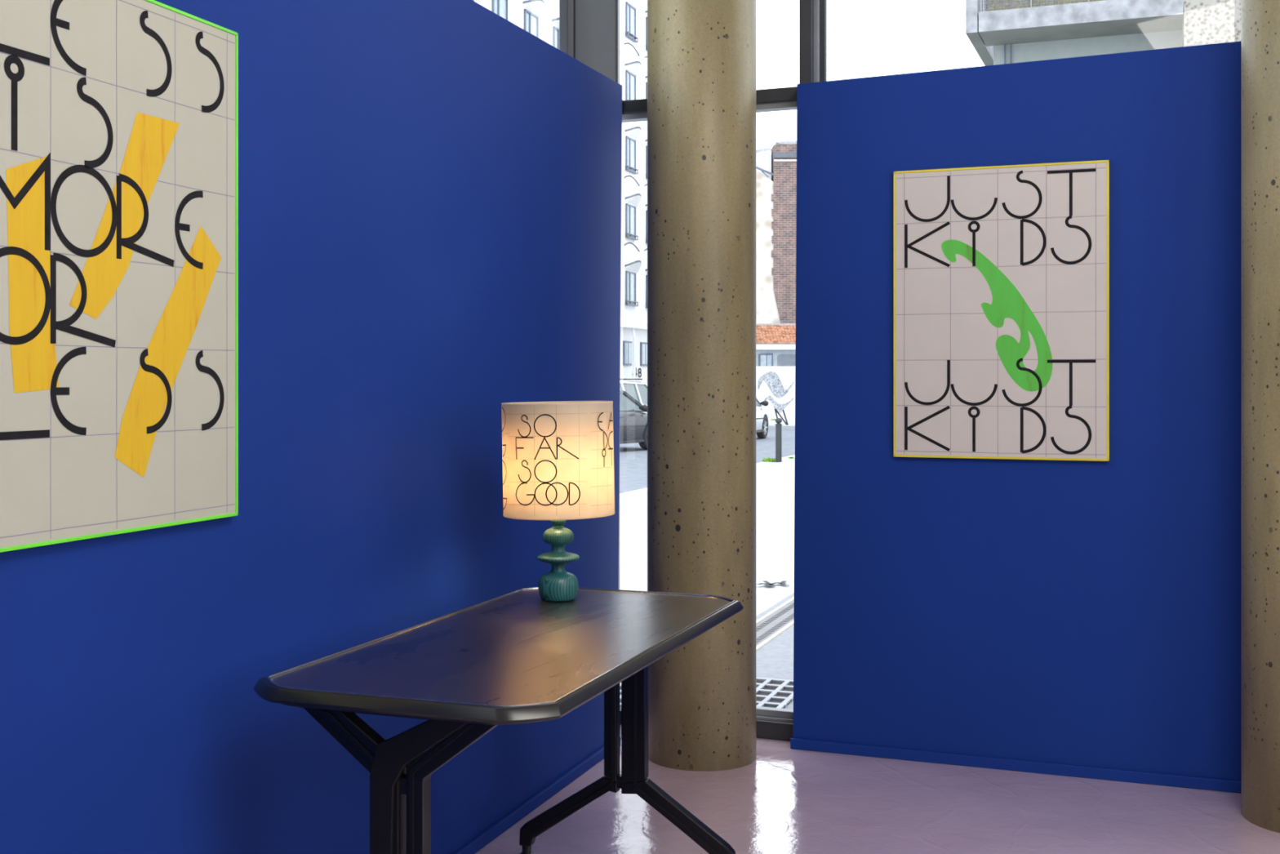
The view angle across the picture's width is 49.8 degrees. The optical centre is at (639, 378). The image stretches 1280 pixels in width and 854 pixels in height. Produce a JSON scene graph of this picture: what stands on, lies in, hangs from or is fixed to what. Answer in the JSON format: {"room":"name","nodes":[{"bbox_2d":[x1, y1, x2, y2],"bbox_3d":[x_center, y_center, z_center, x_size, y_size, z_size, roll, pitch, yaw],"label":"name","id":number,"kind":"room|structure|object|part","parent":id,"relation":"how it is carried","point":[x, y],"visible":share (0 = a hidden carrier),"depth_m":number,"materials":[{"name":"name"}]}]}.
{"room":"art gallery","nodes":[
{"label":"art gallery","id":0,"kind":"room"},
{"bbox_2d":[0,0,622,853],"bbox_3d":[-1.163,0.129,1.758,0.087,2.282,6.406,0,0,19],"label":"wall","id":1,"kind":"structure","parent":0,"point":[429,191],"depth_m":3.08,"materials":[{"name":"paint"}]},
{"bbox_2d":[0,0,238,552],"bbox_3d":[-0.906,-0.202,2.355,0.025,0.938,0.696,0,0,19],"label":"framed print","id":2,"kind":"object","parent":1,"relation":"attached to","point":[119,118],"visible":1,"depth_m":2.35,"materials":[{"name":"cream canvas"},{"name":"yellow-stained wood"},{"name":"black ink"}]},
{"bbox_3d":[-0.906,0.264,2.355,0.025,0.006,0.696,0,0,19],"label":"frame rail","id":3,"kind":"part","parent":2,"relation":"part of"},
{"bbox_3d":[-0.906,-0.668,2.355,0.025,0.006,0.696,0,0,19],"label":"frame rail","id":4,"kind":"part","parent":2,"relation":"part of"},
{"bbox_3d":[-0.793,-0.202,2.681,0.025,0.938,0.006,0,0,19],"label":"frame rail","id":5,"kind":"part","parent":2,"relation":"part of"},
{"bbox_2d":[453,736,621,853],"bbox_3d":[-1.115,1.253,1.765,0.014,0.034,6.350,0,0,19],"label":"baseboard","id":6,"kind":"structure","parent":1,"relation":"attached to","point":[511,819],"depth_m":4.03,"materials":[{"name":"paint"}]},
{"bbox_2d":[559,0,625,724],"bbox_3d":[-1.453,-0.355,1.368,0.109,3.250,8.010,0,0,20],"label":"window","id":7,"kind":"structure","parent":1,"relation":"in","point":[589,29],"depth_m":4.79,"materials":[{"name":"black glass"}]},
{"bbox_3d":[-0.166,-0.355,4.813,0.030,3.250,0.385,0,0,20],"label":"steel post","id":8,"kind":"part","parent":7,"relation":"part of","materials":[{"name":"grey metal"}]},
{"bbox_3d":[-1.448,1.245,1.361,0.080,0.050,8.000,0,0,20],"label":"sill","id":9,"kind":"part","parent":7,"relation":"part of","materials":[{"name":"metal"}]},
{"bbox_2d":[475,724,1279,853],"bbox_3d":[0.970,1.330,1.268,7.611,0.120,7.743,0,0,0],"label":"floor","id":10,"kind":"structure","parent":0,"point":[788,800],"depth_m":4.02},
{"bbox_2d":[253,586,743,853],"bbox_3d":[-0.225,0.908,2.962,0.620,0.724,1.290,0,0,20],"label":"trestle table","id":11,"kind":"object","parent":10,"relation":"on","point":[518,656],"visible":0.95,"depth_m":2.69,"materials":[{"name":"black wood"}]},
{"bbox_3d":[-0.225,0.562,2.962,0.608,0.029,1.290,0,0,20],"label":"edge trim","id":12,"kind":"part","parent":11,"relation":"part of","materials":[{"name":"metal"}]},
{"bbox_2d":[501,400,614,601],"bbox_3d":[-0.203,0.303,3.431,0.291,0.493,0.288,0,0,0],"label":"table lamp","id":13,"kind":"object","parent":11,"relation":"on","point":[557,456],"visible":1,"depth_m":3.32,"materials":[{"name":"teal wood"}]},
{"bbox_3d":[-0.203,0.199,3.431,0.282,0.284,0.278,0,0,0],"label":"lamp shade","id":14,"kind":"part","parent":13,"relation":"part of","materials":[{"name":"beige fabric"}]},
{"bbox_3d":[-0.182,1.109,3.539,0.270,0.201,0.030,0,0,20],"label":"leg","id":15,"kind":"part","parent":11,"relation":"part of","materials":[{"name":"black metal"}]},
{"bbox_3d":[0.095,1.109,3.440,0.294,0.201,0.030,0,0,20],"label":"leg","id":16,"kind":"part","parent":11,"relation":"part of","materials":[{"name":"black metal"}]},
{"bbox_2d":[647,0,755,771],"bbox_3d":[0.207,-0.355,4.640,0.366,3.250,0.366,0,0,0],"label":"concrete column","id":17,"kind":"structure","parent":10,"relation":"on","point":[701,54],"depth_m":4.48,"materials":[{"name":"beige concrete"}]},
{"bbox_2d":[1240,0,1279,833],"bbox_3d":[1.928,-0.355,3.966,0.366,3.250,0.366,0,0,0],"label":"concrete column","id":18,"kind":"structure","parent":10,"relation":"on","point":[1260,19],"depth_m":3.90,"materials":[{"name":"beige concrete"}]},
{"bbox_2d":[793,40,1240,781],"bbox_3d":[1.450,0.113,4.417,1.956,2.314,0.065,0,0,21],"label":"wall","id":19,"kind":"structure","parent":0,"point":[1087,613],"depth_m":4.45,"materials":[{"name":"paint"}]},
{"bbox_2d":[622,0,826,741],"bbox_3d":[2.326,-0.355,4.164,5.180,3.250,0.110,0,0,22],"label":"window","id":20,"kind":"structure","parent":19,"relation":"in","point":[773,723],"depth_m":4.84,"materials":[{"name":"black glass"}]},
{"bbox_3d":[2.340,1.239,4.158,5.150,0.062,0.110,0,0,22],"label":"sill","id":21,"kind":"part","parent":20,"relation":"part of","materials":[{"name":"metal"}]},
{"bbox_3d":[2.341,1.188,4.161,5.150,0.024,0.040,0,0,22],"label":"rail","id":22,"kind":"part","parent":20,"relation":"part of","materials":[{"name":"metal"}]},
{"bbox_2d":[893,160,1109,461],"bbox_3d":[1.165,-0.213,4.481,0.680,0.950,0.023,0,0,21],"label":"framed print","id":23,"kind":"object","parent":19,"relation":"attached to","point":[1002,273],"visible":1,"depth_m":4.47,"materials":[{"name":"white paper"}]},
{"bbox_3d":[0.851,-0.213,4.602,0.007,0.950,0.023,0,0,21],"label":"frame rail","id":24,"kind":"part","parent":23,"relation":"part of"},
{"bbox_3d":[1.165,-0.685,4.481,0.680,0.007,0.023,0,0,21],"label":"frame rail","id":25,"kind":"part","parent":23,"relation":"part of","materials":[{"name":"yellow metal"}]},
{"bbox_3d":[1.165,0.258,4.481,0.680,0.007,0.023,0,0,21],"label":"frame rail","id":26,"kind":"part","parent":23,"relation":"part of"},
{"bbox_3d":[1.479,-0.213,4.360,0.007,0.950,0.023,0,0,21],"label":"frame rail","id":27,"kind":"part","parent":23,"relation":"part of","materials":[{"name":"yellow metal"}]},
{"bbox_2d":[790,737,1240,793],"bbox_3d":[1.403,1.252,4.392,1.900,0.036,0.014,0,0,21],"label":"baseboard","id":28,"kind":"structure","parent":19,"relation":"attached to","point":[1009,764],"depth_m":4.45,"materials":[{"name":"paint"}]},
{"label":"outside","id":29,"kind":"structure","parent":0,"visible":0},
{"bbox_3d":[0.080,1.720,57.379,48.940,0.300,125.658,0,0,0],"label":"sidewalk","id":30,"kind":"object","parent":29,"visible":0},
{"bbox_2d":[472,0,647,383],"bbox_3d":[-9.657,-11.330,51.624,12.390,26.000,46.000,0,0,20],"label":"apartment block","id":31,"kind":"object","parent":30,"relation":"on","point":[540,18],"visible":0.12,"depth_m":60.05,"materials":[{"name":"white paint"}]},
{"bbox_3d":[-4.861,-12.569,47.753,0.020,1.460,1.160,0,0,20],"label":"pane","id":32,"kind":"part","parent":31,"relation":"part of","materials":[{"name":"clear glass"}]},
{"bbox_3d":[-3.972,-12.569,50.217,0.020,1.460,1.160,0,0,20],"label":"pane","id":33,"kind":"part","parent":31,"relation":"part of","materials":[{"name":"clear glass"}]},
{"bbox_2d":[522,0,544,18],"bbox_3d":[-3.743,-13.519,50.321,0.380,0.400,1.710,0,0,20],"label":"hood","id":34,"kind":"object","parent":31,"relation":"attached to","point":[535,9],"depth_m":50.22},
{"bbox_3d":[-3.083,-12.569,52.682,0.020,1.460,1.160,0,0,20],"label":"pane","id":35,"kind":"part","parent":31,"relation":"part of","materials":[{"name":"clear glass"}]},
{"bbox_2d":[551,19,559,28],"bbox_3d":[-2.854,-13.519,52.785,0.380,0.400,1.710,0,0,20],"label":"hood","id":36,"kind":"object","parent":31,"relation":"attached to","point":[555,23],"depth_m":52.18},
{"bbox_3d":[-0.586,-1.083,59.482,0.020,0.891,0.380,0,0,20],"label":"pane","id":37,"kind":"part","parent":31,"relation":"part of","materials":[{"name":"clear glass"}]},
{"bbox_3d":[-0.430,-1.083,59.915,0.020,0.891,0.360,0,0,20],"label":"pane","id":38,"kind":"part","parent":31,"relation":"part of","materials":[{"name":"clear glass"}]},
{"bbox_3d":[-0.415,-3.909,60.075,0.020,1.460,1.160,0,0,20],"label":"pane","id":39,"kind":"part","parent":31,"relation":"part of","materials":[{"name":"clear glass"}]},
{"bbox_3d":[-0.415,-6.816,60.075,0.020,1.460,1.160,0,0,20],"label":"pane","id":40,"kind":"part","parent":31,"relation":"part of","materials":[{"name":"clear glass"}]},
{"bbox_3d":[-0.415,-9.724,60.075,0.020,1.460,1.160,0,0,20],"label":"pane","id":41,"kind":"part","parent":31,"relation":"part of","materials":[{"name":"clear glass"}]},
{"bbox_3d":[-0.415,-12.569,60.075,0.020,1.460,1.160,0,0,20],"label":"pane","id":42,"kind":"part","parent":31,"relation":"part of","materials":[{"name":"clear glass"}]},
{"bbox_3d":[-0.415,-15.507,60.075,0.020,1.460,1.160,0,0,20],"label":"pane","id":43,"kind":"part","parent":31,"relation":"part of","materials":[{"name":"clear glass"}]},
{"bbox_3d":[-0.344,-3.257,60.050,0.150,0.195,1.260,0,0,20],"label":"guard rail","id":44,"kind":"part","parent":31,"relation":"part of","materials":[{"name":"black metal"}]},
{"bbox_3d":[-0.344,-6.164,60.050,0.150,0.195,1.260,0,0,20],"label":"guard rail","id":45,"kind":"part","parent":31,"relation":"part of","materials":[{"name":"metal"}]},
{"bbox_3d":[-0.344,-9.071,60.050,0.150,0.195,1.260,0,0,20],"label":"guard rail","id":46,"kind":"part","parent":31,"relation":"part of","materials":[{"name":"grey metal"}]},
{"bbox_3d":[-0.344,-14.855,60.050,0.150,0.195,1.260,0,0,20],"label":"guard rail","id":47,"kind":"part","parent":31,"relation":"part of","materials":[{"name":"grey metal"}]},
{"bbox_2d":[624,262,641,272],"bbox_3d":[-0.186,-4.859,60.179,0.380,0.400,1.710,0,0,20],"label":"hood","id":48,"kind":"object","parent":31,"relation":"attached to","point":[629,267],"depth_m":59.95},
{"bbox_2d":[624,195,641,207],"bbox_3d":[-0.186,-7.766,60.179,0.380,0.400,1.710,0,0,20],"label":"hood","id":49,"kind":"object","parent":31,"relation":"attached to","point":[630,201],"depth_m":59.96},
{"bbox_2d":[624,128,641,141],"bbox_3d":[-0.186,-10.674,60.179,0.380,0.400,1.710,0,0,20],"label":"hood","id":50,"kind":"object","parent":31,"relation":"attached to","point":[630,134],"depth_m":59.98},
{"bbox_2d":[624,62,641,76],"bbox_3d":[-0.186,-13.519,60.179,0.380,0.400,1.710,0,0,20],"label":"hood","id":51,"kind":"object","parent":31,"relation":"attached to","point":[633,69],"depth_m":60.04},
{"bbox_2d":[624,0,641,10],"bbox_3d":[-0.186,-16.457,60.179,0.380,0.400,1.710,0,0,20],"label":"hood","id":52,"kind":"object","parent":31,"relation":"attached to","point":[634,5],"depth_m":60.27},
{"bbox_3d":[-4.064,-2.329,49.606,0.280,0.300,46.000,0,0,20],"label":"cornice","id":53,"kind":"part","parent":31,"relation":"part of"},
{"bbox_3d":[0.161,-1.083,61.552,0.020,0.891,0.380,0,0,20],"label":"pane","id":54,"kind":"part","parent":31,"relation":"part of","materials":[{"name":"clear glass"}]},
{"bbox_3d":[0.317,-1.083,61.984,0.020,0.891,0.360,0,0,20],"label":"pane","id":55,"kind":"part","parent":31,"relation":"part of","materials":[{"name":"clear glass"}]},
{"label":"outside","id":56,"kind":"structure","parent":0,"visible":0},
{"bbox_2d":[768,423,795,430],"bbox_3d":[13.928,1.715,62.181,30.211,0.310,37.816,0,0,0],"label":"sidewalk","id":57,"kind":"structure","parent":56,"point":[771,426],"depth_m":45.32,"materials":[{"name":"grey concrete"}]},
{"bbox_2d":[755,366,795,423],"bbox_3d":[6.100,0.584,47.117,7.000,1.992,0.265,0,0,0],"label":"wall","id":58,"kind":"structure","parent":57,"relation":"on","point":[775,385],"depth_m":47.00,"materials":[{"name":"white paint"}]},
{"bbox_2d":[755,323,795,366],"bbox_3d":[6.550,-0.165,50.050,7.700,3.669,2.700,0,0,0],"label":"shed","id":59,"kind":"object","parent":57,"relation":"on","point":[775,343],"visible":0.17,"depth_m":49.00,"materials":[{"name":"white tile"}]},
{"bbox_3d":[4.378,-0.612,48.945,0.202,0.416,0.020,0,0,0],"label":"pane","id":60,"kind":"part","parent":59,"relation":"part of","materials":[{"name":"glass"}]},
{"bbox_3d":[4.586,-0.612,48.945,0.164,0.416,0.020,0,0,0],"label":"pane","id":61,"kind":"part","parent":59,"relation":"part of","materials":[{"name":"clear glass"}]},
{"bbox_2d":[755,140,796,323],"bbox_3d":[5.301,-3.758,56.450,2.292,10.657,9.100,0,0,0],"label":"building","id":62,"kind":"structure","parent":57,"relation":"on","point":[775,168],"depth_m":51.99,"materials":[{"name":"brick"}]},
{"bbox_2d":[774,408,788,424],"bbox_3d":[4.745,1.322,46.200,0.489,0.625,0.050,0,0,0],"label":"trestle","id":63,"kind":"object","parent":57,"relation":"on","point":[775,410],"visible":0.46,"depth_m":46.18,"materials":[{"name":"paint"}]},
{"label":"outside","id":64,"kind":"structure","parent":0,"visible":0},
{"bbox_2d":[755,592,794,709],"bbox_3d":[29.676,1.342,22.962,44.142,0.100,56.656,0,0,20],"label":"forecourt","id":65,"kind":"structure","parent":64,"point":[775,659],"depth_m":6.40,"materials":[{"name":"grey concrete"}]},
{"bbox_2d":[619,677,793,708],"bbox_3d":[0.034,1.290,5.622,1.150,0.016,0.870,0,0,20],"label":"floor grate","id":66,"kind":"object","parent":65,"relation":"on","point":[770,692],"visible":0.05,"depth_m":5.64,"materials":[{"name":"grey metal"}]},
{"bbox_2d":[755,596,794,650],"bbox_3d":[1.630,1.293,9.830,0.203,0.014,9.000,0,0,20],"label":"drain","id":67,"kind":"object","parent":65,"relation":"on","point":[780,619],"visible":0.1,"depth_m":7.25,"materials":[{"name":"metal"}]},
{"bbox_2d":[965,0,1240,66],"bbox_3d":[9.312,-4.023,26.526,5.291,11.186,5.170,0,0,21],"label":"balcony building","id":68,"kind":"structure","parent":65,"relation":"on","point":[1001,32],"depth_m":24.77,"materials":[{"name":"concrete"}]},
{"bbox_3d":[7.796,-7.125,24.420,3.419,0.919,0.010,0,0,21],"label":"railing","id":69,"kind":"part","parent":68,"relation":"part of","materials":[{"name":"grey metal"}]},
{"bbox_3d":[10.831,-2.513,25.336,1.600,8.166,4.000,0,0,21],"label":"pebble panel","id":70,"kind":"part","parent":68,"relation":"part of","materials":[{"name":"white stone"}]},
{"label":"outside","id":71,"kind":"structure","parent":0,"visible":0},
{"bbox_2d":[619,429,795,493],"bbox_3d":[7.125,1.780,54.837,54.754,0.180,127.755,0,0,0],"label":"road","id":72,"kind":"structure","parent":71,"point":[633,458],"depth_m":30.01,"materials":[{"name":"grey asphalt"}]},
{"bbox_2d":[619,390,647,449],"bbox_3d":[-1.171,0.936,31.884,2.154,1.508,4.230,0,0,34],"label":"parked car","id":73,"kind":"object","parent":72,"relation":"on","point":[633,415],"visible":0.09,"depth_m":31.89,"materials":[{"name":"grey paint"}]},
{"bbox_3d":[-0.445,1.450,31.410,0.040,0.060,1.900,0,0,34],"label":"sill trim","id":74,"kind":"part","parent":73,"relation":"part of","materials":[{"name":"black plastic"}]},
{"bbox_3d":[-0.501,1.100,31.297,0.020,0.055,2.250,0,0,34],"label":"moulding","id":75,"kind":"part","parent":73,"relation":"part of","materials":[{"name":"black plastic"}]},
{"bbox_3d":[-1.393,0.505,31.557,1.584,0.570,3.180,0,0,34],"label":"glass","id":76,"kind":"part","parent":73,"relation":"part of","materials":[{"name":"clear glass"}]},
{"bbox_2d":[639,404,647,411],"bbox_3d":[0.082,0.690,32.019,0.232,0.161,0.170,0,0,34],"label":"mirror","id":77,"kind":"object","parent":73,"relation":"attached to","point":[644,407],"depth_m":31.96,"materials":[{"name":"black plastic"}]},
{"bbox_2d":[619,378,647,413],"bbox_3d":[-0.629,0.795,40.221,2.194,1.790,4.530,0,0,27],"label":"parked car","id":78,"kind":"object","parent":72,"relation":"on","point":[637,389],"visible":0.02,"depth_m":39.68,"materials":[{"name":"white paint"}]},
{"bbox_3d":[-0.840,0.430,39.801,1.620,0.720,3.330,0,0,27],"label":"glass","id":79,"kind":"part","parent":78,"relation":"part of","materials":[{"name":"glass"}]},
{"bbox_2d":[619,454,795,497],"bbox_3d":[12.181,1.617,53.013,44.955,0.105,124.215,0,0,0],"label":"kerb","id":80,"kind":"object","parent":72,"relation":"on","point":[793,455],"depth_m":19.28,"materials":[{"name":"concrete"}]},
{"bbox_2d":[762,457,775,462],"bbox_3d":[2.455,1.534,25.900,0.321,0.110,0.206,0,0,0],"label":"tuft","id":81,"kind":"object","parent":80,"relation":"on","point":[766,460],"visible":0.72,"depth_m":25.85,"materials":[{"name":"green plant"}]},
{"bbox_2d":[755,395,768,438],"bbox_3d":[2.252,0.936,37.652,2.154,1.508,4.230,0,0,20],"label":"parked car","id":82,"kind":"object","parent":72,"relation":"on","point":[762,416],"visible":0.23,"depth_m":38.23,"materials":[{"name":"silver metal"}]},
{"bbox_3d":[2.118,0.505,37.281,1.584,0.570,3.180,0,0,20],"label":"glass","id":83,"kind":"part","parent":82,"relation":"part of","materials":[{"name":"glass"}]},
{"bbox_2d":[760,400,768,406],"bbox_3d":[3.432,0.690,38.093,0.232,0.161,0.170,0,0,20],"label":"mirror","id":84,"kind":"object","parent":82,"relation":"attached to","point":[765,403],"depth_m":38.03,"materials":[{"name":"black plastic"}]},
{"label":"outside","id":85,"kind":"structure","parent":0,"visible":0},
{"bbox_2d":[619,457,795,616],"bbox_3d":[14.377,1.581,52.220,49.034,0.578,125.692,0,0,0],"label":"sidewalk","id":86,"kind":"structure","parent":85,"point":[775,481],"depth_m":12.15,"materials":[{"name":"grey concrete"}]},
{"bbox_2d":[756,580,789,586],"bbox_3d":[0.832,1.290,8.675,0.212,0.001,0.229,0,0,0],"label":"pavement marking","id":87,"kind":"object","parent":86,"relation":"on","point":[766,583],"visible":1,"depth_m":8.68,"materials":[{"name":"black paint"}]},
{"bbox_2d":[775,417,782,462],"bbox_3d":[2.583,1.173,25.700,0.150,0.874,0.150,0,0,0],"label":"bollard","id":88,"kind":"object","parent":86,"relation":"on","point":[778,426],"visible":0.92,"depth_m":25.65,"materials":[{"name":"metal"}]}
]}

